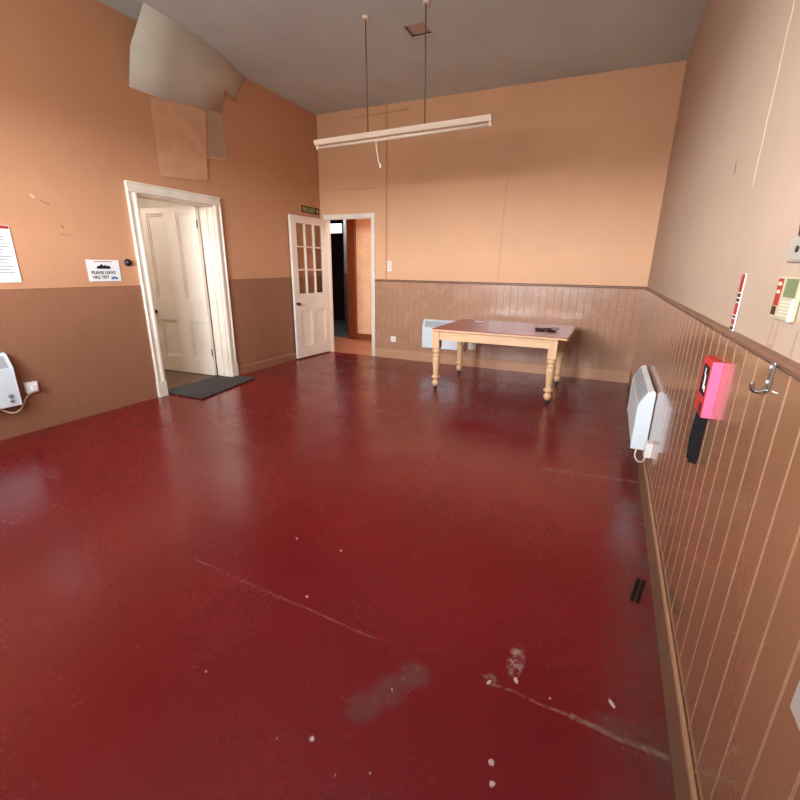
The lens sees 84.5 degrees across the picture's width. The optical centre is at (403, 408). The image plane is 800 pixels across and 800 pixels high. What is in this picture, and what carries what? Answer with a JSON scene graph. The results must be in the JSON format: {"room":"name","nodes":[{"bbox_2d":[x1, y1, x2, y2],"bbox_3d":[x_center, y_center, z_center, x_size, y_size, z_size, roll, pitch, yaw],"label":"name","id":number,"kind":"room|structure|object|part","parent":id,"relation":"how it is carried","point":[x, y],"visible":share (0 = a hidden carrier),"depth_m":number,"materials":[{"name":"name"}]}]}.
{"room":"community hall","nodes":[
{"label":"community hall","id":0,"kind":"room"},
{"bbox_2d":[0,0,322,440],"bbox_3d":[-2.852,-1.683,3.915,0.220,3.467,7.054,9,19,23],"label":"wall","id":1,"kind":"structure","parent":0,"point":[73,128],"depth_m":3.97,"materials":[{"name":"paint"}]},
{"bbox_2d":[0,225,21,282],"bbox_3d":[-3.093,-1.158,3.301,0.004,0.418,0.305,9,19,23],"label":"printed notice","id":2,"kind":"object","parent":1,"relation":"attached to","point":[9,269],"visible":1,"depth_m":3.39,"materials":[{"name":"white paper"}]},
{"bbox_2d":[0,352,31,413],"bbox_3d":[-3.208,-0.127,3.247,0.104,0.480,0.798,9,19,23],"label":"heater","id":3,"kind":"object","parent":1,"relation":"attached to","point":[10,396],"visible":1,"depth_m":3.43,"materials":[{"name":"white metal"}]},
{"bbox_2d":[0,356,7,368],"bbox_3d":[-3.212,-0.274,3.137,0.045,0.085,0.622,9,19,23],"label":"grille","id":4,"kind":"object","parent":3,"relation":"attached to","point":[3,359],"depth_m":3.40,"materials":[{"name":"white metal"}]},
{"bbox_2d":[23,381,38,393],"bbox_3d":[-3.067,-0.173,3.633,0.075,0.091,0.086,9,19,23],"label":"wall socket","id":5,"kind":"object","parent":1,"relation":"attached to","point":[30,387],"visible":1,"depth_m":3.61,"materials":[{"name":"white plastic"}]},
{"bbox_2d":[85,259,121,281],"bbox_3d":[-2.754,-1.265,4.047,0.004,0.187,0.296,9,19,23],"label":"sign","id":6,"kind":"object","parent":1,"relation":"attached to","point":[98,270],"visible":1,"depth_m":4.04,"materials":[{"name":"white paper"}]},
{"bbox_2d":[124,259,131,265],"bbox_3d":[-2.640,-1.399,4.230,0.037,0.068,0.068,9,19,23],"label":"bell push","id":7,"kind":"object","parent":1,"relation":"attached to","point":[127,262],"visible":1,"depth_m":4.21,"materials":[{"name":"plastic"}]},
{"bbox_3d":[-2.741,-0.624,4.307,0.010,1.214,6.854,9,19,23],"label":"dado panel","id":8,"kind":"part","parent":1,"relation":"part of","materials":[{"name":"brown paint"}]},
{"bbox_2d":[140,206,216,375],"bbox_3d":[-2.849,-1.419,5.487,0.961,1.985,0.108,8,19,20],"label":"door","id":9,"kind":"structure","parent":1,"relation":"in","point":[172,235],"depth_m":5.46,"materials":[{"name":"white paint"}]},
{"bbox_3d":[-2.992,-1.862,5.445,0.281,0.990,0.026,8,19,20],"label":"panel","id":10,"kind":"part","parent":9,"relation":"part of","materials":[{"name":"white paint"}]},
{"bbox_3d":[-3.007,-0.919,5.746,0.281,0.470,0.026,8,19,20],"label":"panel","id":11,"kind":"part","parent":9,"relation":"part of","materials":[{"name":"white paint"}]},
{"bbox_3d":[-2.567,-1.805,5.286,0.246,0.990,0.026,8,19,20],"label":"panel","id":12,"kind":"part","parent":9,"relation":"part of","materials":[{"name":"white paint"}]},
{"bbox_3d":[-2.582,-0.862,5.587,0.246,0.470,0.026,8,19,20],"label":"panel","id":13,"kind":"part","parent":9,"relation":"part of","materials":[{"name":"white paint"}]},
{"bbox_2d":[124,180,238,397],"bbox_3d":[-2.462,-1.274,4.935,0.242,2.120,1.136,9,19,23],"label":"trim","id":14,"kind":"structure","parent":1,"relation":"attached to","point":[205,203],"depth_m":5.04,"materials":[{"name":"white wood"}]},
{"bbox_2d":[238,352,299,374],"bbox_3d":[-1.737,-0.750,6.567,0.022,0.111,2.024,9,19,23],"label":"baseboard","id":15,"kind":"structure","parent":1,"relation":"attached to","point":[244,369],"depth_m":6.16,"materials":[{"name":"brown wood"}]},
{"bbox_2d":[288,214,330,358],"bbox_3d":[-1.415,-1.830,6.751,0.100,2.030,0.800,9,19,23],"label":"door","id":16,"kind":"structure","parent":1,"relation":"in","point":[311,310],"depth_m":6.76,"materials":[{"name":"white paint"}]},
{"bbox_3d":[-1.501,-1.236,6.796,0.024,0.530,0.245,10,20,27],"label":"panel","id":17,"kind":"part","parent":16,"relation":"part of","materials":[{"name":"white paint"}]},
{"bbox_3d":[-1.341,-1.322,7.071,0.024,0.530,0.235,10,20,27],"label":"panel","id":18,"kind":"part","parent":16,"relation":"part of","materials":[{"name":"white paint"}]},
{"bbox_2d":[301,205,318,214],"bbox_3d":[-1.396,-2.957,6.578,0.007,0.090,0.430,9,19,23],"label":"exit sign","id":19,"kind":"object","parent":1,"relation":"attached to","point":[306,209],"visible":1,"depth_m":6.57,"materials":[{"name":"green plastic"}]},
{"bbox_2d":[138,198,216,363],"bbox_3d":[-3.675,-1.812,5.046,2.200,3.000,2.600,9,19,23],"label":"wall","id":20,"kind":"structure","parent":0,"point":[143,203],"depth_m":5.99,"materials":[{"name":"beige paint"}]},
{"bbox_2d":[330,220,344,320],"bbox_3d":[-1.624,-3.358,9.997,3.800,3.000,2.700,9,19,23],"label":"wall","id":21,"kind":"structure","parent":0,"point":[337,240],"depth_m":11.44,"materials":[{"name":"black paint"}]},
{"bbox_2d":[330,222,342,233],"bbox_3d":[-1.746,-4.537,11.112,0.469,0.279,0.030,9,19,23],"label":"window","id":22,"kind":"structure","parent":21,"relation":"in","point":[335,227],"depth_m":11.08,"materials":[{"name":"white glass"}]},
{"bbox_2d":[0,320,675,799],"bbox_3d":[-1.362,-0.447,5.983,8.048,0.100,10.820,9,19,23],"label":"floor","id":23,"kind":"structure","parent":0,"point":[485,529],"depth_m":1.92,"materials":[{"name":"red paint"}]},
{"bbox_2d":[168,375,255,398],"bbox_3d":[-2.274,-0.271,5.182,0.594,0.010,0.988,6,18,15],"label":"door mat","id":24,"kind":"object","parent":23,"relation":"on","point":[204,388],"visible":0.88,"depth_m":5.10,"materials":[{"name":"grey carpet"}]},
{"bbox_2d":[488,759,493,765],"bbox_3d":[0.253,1.024,1.274,0.017,0.005,0.016,9,19,23],"label":"paint fleck","id":25,"kind":"object","parent":23,"relation":"on","point":[490,761],"visible":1,"depth_m":1.27,"materials":[{"name":"white paint"}]},
{"bbox_2d":[489,781,494,787],"bbox_3d":[0.245,1.042,1.220,0.015,0.005,0.015,9,19,23],"label":"paint fleck","id":26,"kind":"object","parent":23,"relation":"on","point":[492,783],"visible":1,"depth_m":1.22,"materials":[{"name":"white paint"}]},
{"bbox_2d":[431,319,576,403],"bbox_3d":[1.195,-0.603,5.245,1.464,0.722,1.163,9,19,23],"label":"table","id":27,"kind":"object","parent":23,"relation":"on","point":[520,334],"visible":1,"depth_m":4.87,"materials":[{"name":"wood"}]},
{"bbox_3d":[0.375,-0.577,5.090,0.103,0.653,0.103,9,19,23],"label":"leg","id":28,"kind":"part","parent":27,"relation":"part of","materials":[{"name":"brown wood"}]},
{"bbox_3d":[0.755,-0.823,5.880,0.103,0.653,0.103,9,19,23],"label":"leg","id":29,"kind":"part","parent":27,"relation":"part of","materials":[{"name":"brown wood"}]},
{"bbox_2d":[535,328,558,331],"bbox_3d":[1.575,-0.874,4.861,0.257,0.034,0.162,9,19,23],"label":"glasses","id":30,"kind":"object","parent":27,"relation":"on","point":[536,329],"visible":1,"depth_m":4.85,"materials":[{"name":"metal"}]},
{"bbox_3d":[1.529,-0.400,4.591,0.103,0.653,0.103,9,19,23],"label":"leg","id":31,"kind":"part","parent":27,"relation":"part of","materials":[{"name":"brown wood"}]},
{"bbox_3d":[1.909,-0.646,5.381,0.103,0.653,0.103,9,19,23],"label":"leg","id":32,"kind":"part","parent":27,"relation":"part of","materials":[{"name":"brown wood"}]},
{"bbox_2d":[609,699,615,708],"bbox_3d":[0.686,0.974,1.454,0.010,0.005,0.033,-4,18,-14],"label":"paint fleck","id":33,"kind":"object","parent":23,"relation":"on","point":[610,700],"visible":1,"depth_m":1.45,"materials":[{"name":"white paint"}]},
{"bbox_2d":[629,578,644,602],"bbox_3d":[1.044,0.813,1.969,0.036,0.010,0.174,13,22,34],"label":"plate","id":34,"kind":"object","parent":23,"relation":"on","point":[639,584],"visible":1,"depth_m":1.96,"materials":[{"name":"metal"}]},
{"bbox_3d":[1.044,0.817,1.970,0.026,0.003,0.174,13,22,34],"label":"plate","id":35,"kind":"part","parent":34,"relation":"part of","materials":[{"name":"black metal"}]},
{"bbox_2d":[343,220,346,272],"bbox_3d":[-0.733,-3.552,8.771,1.070,1.660,0.060,9,19,23],"label":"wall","id":36,"kind":"structure","parent":0,"point":[344,221],"depth_m":9.03,"materials":[{"name":"grey paint"}]},
{"bbox_2d":[344,273,348,332],"bbox_3d":[-0.760,-2.170,9.211,1.080,1.240,0.065,9,19,23],"label":"trim","id":37,"kind":"structure","parent":36,"relation":"attached to","point":[345,274],"depth_m":9.37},
{"bbox_2d":[98,0,706,114],"bbox_3d":[-0.591,-3.066,2.512,5.048,0.112,7.254,9,19,23],"label":"ceiling","id":38,"kind":"structure","parent":0,"point":[311,54],"depth_m":4.25,"materials":[{"name":"paint"}]},
{"bbox_2d":[129,2,243,112],"bbox_3d":[-2.038,-3.388,4.527,0.338,0.566,1.518,9,19,23],"label":"paper","id":39,"kind":"object","parent":38,"relation":"hanging from","point":[168,61],"visible":1,"depth_m":4.27,"materials":[{"name":"beige paper"}]},
{"bbox_2d":[313,0,493,168],"bbox_3d":[-0.068,-2.841,3.942,1.780,1.218,0.095,8,19,24],"label":"fluorescent light","id":40,"kind":"object","parent":38,"relation":"hanging from","point":[480,121],"visible":1,"depth_m":3.95,"materials":[{"name":"beige metal"}]},
{"bbox_3d":[-0.339,-3.021,4.016,0.012,0.897,0.012,8,19,24],"label":"hanging rod","id":41,"kind":"part","parent":40,"relation":"part of","materials":[{"name":"paint"}]},
{"bbox_3d":[-0.241,-2.402,4.159,0.064,0.251,0.032,8,19,24],"label":"pull cord","id":42,"kind":"part","parent":40,"relation":"part of","materials":[{"name":"white fabric"}]},
{"bbox_3d":[0.185,-2.951,3.786,0.012,0.897,0.012,8,19,24],"label":"hanging rod","id":43,"kind":"part","parent":40,"relation":"part of","materials":[{"name":"paint"}]},
{"bbox_2d":[316,60,686,371],"bbox_3d":[0.436,-2.601,6.955,6.548,3.467,1.510,9,19,23],"label":"wall","id":44,"kind":"structure","parent":0,"point":[549,212],"depth_m":5.67,"materials":[{"name":"paint"}]},
{"bbox_2d":[323,213,374,355],"bbox_3d":[-0.834,-1.914,6.957,0.890,2.120,0.077,9,19,23],"label":"trim","id":45,"kind":"structure","parent":44,"relation":"attached to","point":[371,216],"depth_m":6.81,"materials":[{"name":"white wood"}]},
{"bbox_2d":[346,219,357,339],"bbox_3d":[-1.414,-2.562,8.629,1.180,2.320,0.170,9,19,23],"label":"trim","id":46,"kind":"structure","parent":44,"relation":"attached to","point":[350,224],"depth_m":8.35,"materials":[{"name":"brown wood"}]},
{"bbox_3d":[0.255,-1.240,8.186,2.570,0.120,0.020,9,19,23],"label":"baseboard","id":47,"kind":"part","parent":44,"relation":"part of","materials":[{"name":"brown wood"}]},
{"bbox_2d":[386,104,386,278],"bbox_3d":[-0.252,-3.028,6.305,0.014,2.275,0.010,9,19,23],"label":"cable conduit","id":48,"kind":"object","parent":44,"relation":"attached to","point":[386,104],"visible":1,"depth_m":6.30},
{"bbox_2d":[387,261,391,270],"bbox_3d":[-0.213,-2.119,6.564,0.070,0.142,0.019,9,19,23],"label":"light switch","id":49,"kind":"object","parent":44,"relation":"attached to","point":[389,263],"visible":1,"depth_m":6.56,"materials":[{"name":"white plastic"}]},
{"bbox_2d":[391,336,395,341],"bbox_3d":[-0.159,-1.078,6.856,0.090,0.090,0.030,9,19,23],"label":"wall socket","id":50,"kind":"object","parent":44,"relation":"attached to","point":[393,338],"visible":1,"depth_m":6.84,"materials":[{"name":"white plastic"}]},
{"bbox_2d":[422,319,465,350],"bbox_3d":[0.586,-1.077,6.443,0.650,0.418,0.094,9,19,23],"label":"heater","id":51,"kind":"object","parent":44,"relation":"attached to","point":[428,324],"visible":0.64,"depth_m":6.46,"materials":[{"name":"white metal"}]},
{"bbox_2d":[424,321,450,326],"bbox_3d":[0.579,-1.207,6.379,0.590,0.085,0.045,9,19,23],"label":"grille","id":52,"kind":"object","parent":51,"relation":"attached to","point":[426,323],"depth_m":6.43,"materials":[{"name":"white metal"}]},
{"bbox_2d":[468,343,475,349],"bbox_3d":[0.990,-0.895,6.360,0.106,0.091,0.032,9,19,23],"label":"wall socket","id":53,"kind":"object","parent":44,"relation":"attached to","point":[472,346],"visible":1,"depth_m":6.34,"materials":[{"name":"white plastic"}]},
{"bbox_2d":[375,348,629,382],"bbox_3d":[1.219,-0.645,6.333,3.688,0.142,0.022,9,19,23],"label":"baseboard","id":54,"kind":"structure","parent":44,"relation":"attached to","point":[567,371],"depth_m":6.21,"materials":[{"name":"brown wood"}]},
{"bbox_2d":[631,0,799,799],"bbox_3d":[1.537,-1.008,2.015,0.215,3.467,7.054,9,19,23],"label":"wall","id":55,"kind":"structure","parent":0,"point":[727,522],"depth_m":1.28,"materials":[{"name":"wood"}]},
{"bbox_2d":[627,365,655,462],"bbox_3d":[1.744,0.016,3.252,0.094,0.473,1.179,9,19,23],"label":"heater","id":56,"kind":"object","parent":55,"relation":"attached to","point":[642,396],"visible":0.97,"depth_m":3.00,"materials":[{"name":"white metal"}]},
{"bbox_2d":[633,368,647,403],"bbox_3d":[1.777,-0.183,3.318,0.045,0.085,0.870,9,19,23],"label":"grille","id":57,"kind":"object","parent":56,"relation":"attached to","point":[640,379],"depth_m":3.27,"materials":[{"name":"white metal"}]},
{"bbox_2d":[643,439,652,457],"bbox_3d":[1.534,0.256,2.753,0.048,0.100,0.076,9,19,23],"label":"wall socket","id":58,"kind":"object","parent":55,"relation":"attached to","point":[648,446],"visible":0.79,"depth_m":2.73,"materials":[{"name":"white plastic"}]},
{"bbox_3d":[1.517,0.254,2.760,0.012,0.100,0.076,9,19,23],"label":"plate","id":59,"kind":"part","parent":58,"relation":"part of","materials":[{"name":"white plastic"}]},
{"bbox_2d":[628,371,698,799],"bbox_3d":[1.454,0.527,2.635,0.024,0.163,6.832,9,19,23],"label":"baseboard","id":60,"kind":"structure","parent":55,"relation":"attached to","point":[685,785],"depth_m":1.48,"materials":[{"name":"brown wood"}]},
{"bbox_2d":[686,355,723,463],"bbox_3d":[1.038,0.013,1.533,0.032,0.376,0.140,9,19,23],"label":"blanket","id":61,"kind":"object","parent":55,"relation":"attached to","point":[712,370],"visible":1,"depth_m":1.49,"materials":[{"name":"red paint"}]},
{"bbox_3d":[1.012,-0.057,1.445,0.030,0.189,0.004,9,19,23],"label":"panel","id":62,"kind":"part","parent":61,"relation":"part of","materials":[{"name":"red paint"}]},
{"bbox_2d":[729,274,746,330],"bbox_3d":[1.059,-0.335,1.396,0.004,0.175,0.043,9,19,23],"label":"label strip","id":63,"kind":"object","parent":55,"relation":"attached to","point":[743,279],"visible":1,"depth_m":1.39,"materials":[{"name":"white paper"}]},
{"bbox_2d":[749,361,776,393],"bbox_3d":[0.824,-0.070,1.015,0.037,0.077,0.026,9,19,23],"label":"coat hook","id":64,"kind":"object","parent":55,"relation":"attached to","point":[773,365],"visible":1,"depth_m":1.01,"materials":[{"name":"silver metal"}]},
{"bbox_3d":[0.823,-0.046,1.024,0.036,0.025,0.010,9,19,23],"label":"hook arm","id":65,"kind":"part","parent":64,"relation":"part of","materials":[{"name":"silver metal"}]},
{"bbox_3d":[0.839,-0.072,1.007,0.005,0.068,0.026,9,19,23],"label":"plate","id":66,"kind":"part","parent":64,"relation":"part of","materials":[{"name":"silver metal"}]},
{"bbox_2d":[769,277,799,321],"bbox_3d":[0.875,-0.252,1.010,0.012,0.094,0.146,9,19,23],"label":"card","id":67,"kind":"object","parent":55,"relation":"attached to","point":[786,300],"visible":1,"depth_m":0.99,"materials":[{"name":"beige paper"}]},
{"bbox_2d":[786,226,799,262],"bbox_3d":[0.772,-0.315,0.810,0.063,0.089,0.150,9,19,23],"label":"wall box","id":68,"kind":"object","parent":55,"relation":"attached to","point":[793,255],"visible":1,"depth_m":0.86,"materials":[{"name":"paint"}]},
{"bbox_2d":[790,680,799,730],"bbox_3d":[0.588,0.454,0.625,0.012,0.082,0.140,9,19,23],"label":"wall plate","id":69,"kind":"object","parent":55,"relation":"attached to","point":[795,704],"visible":1,"depth_m":0.68,"materials":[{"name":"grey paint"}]}
]}

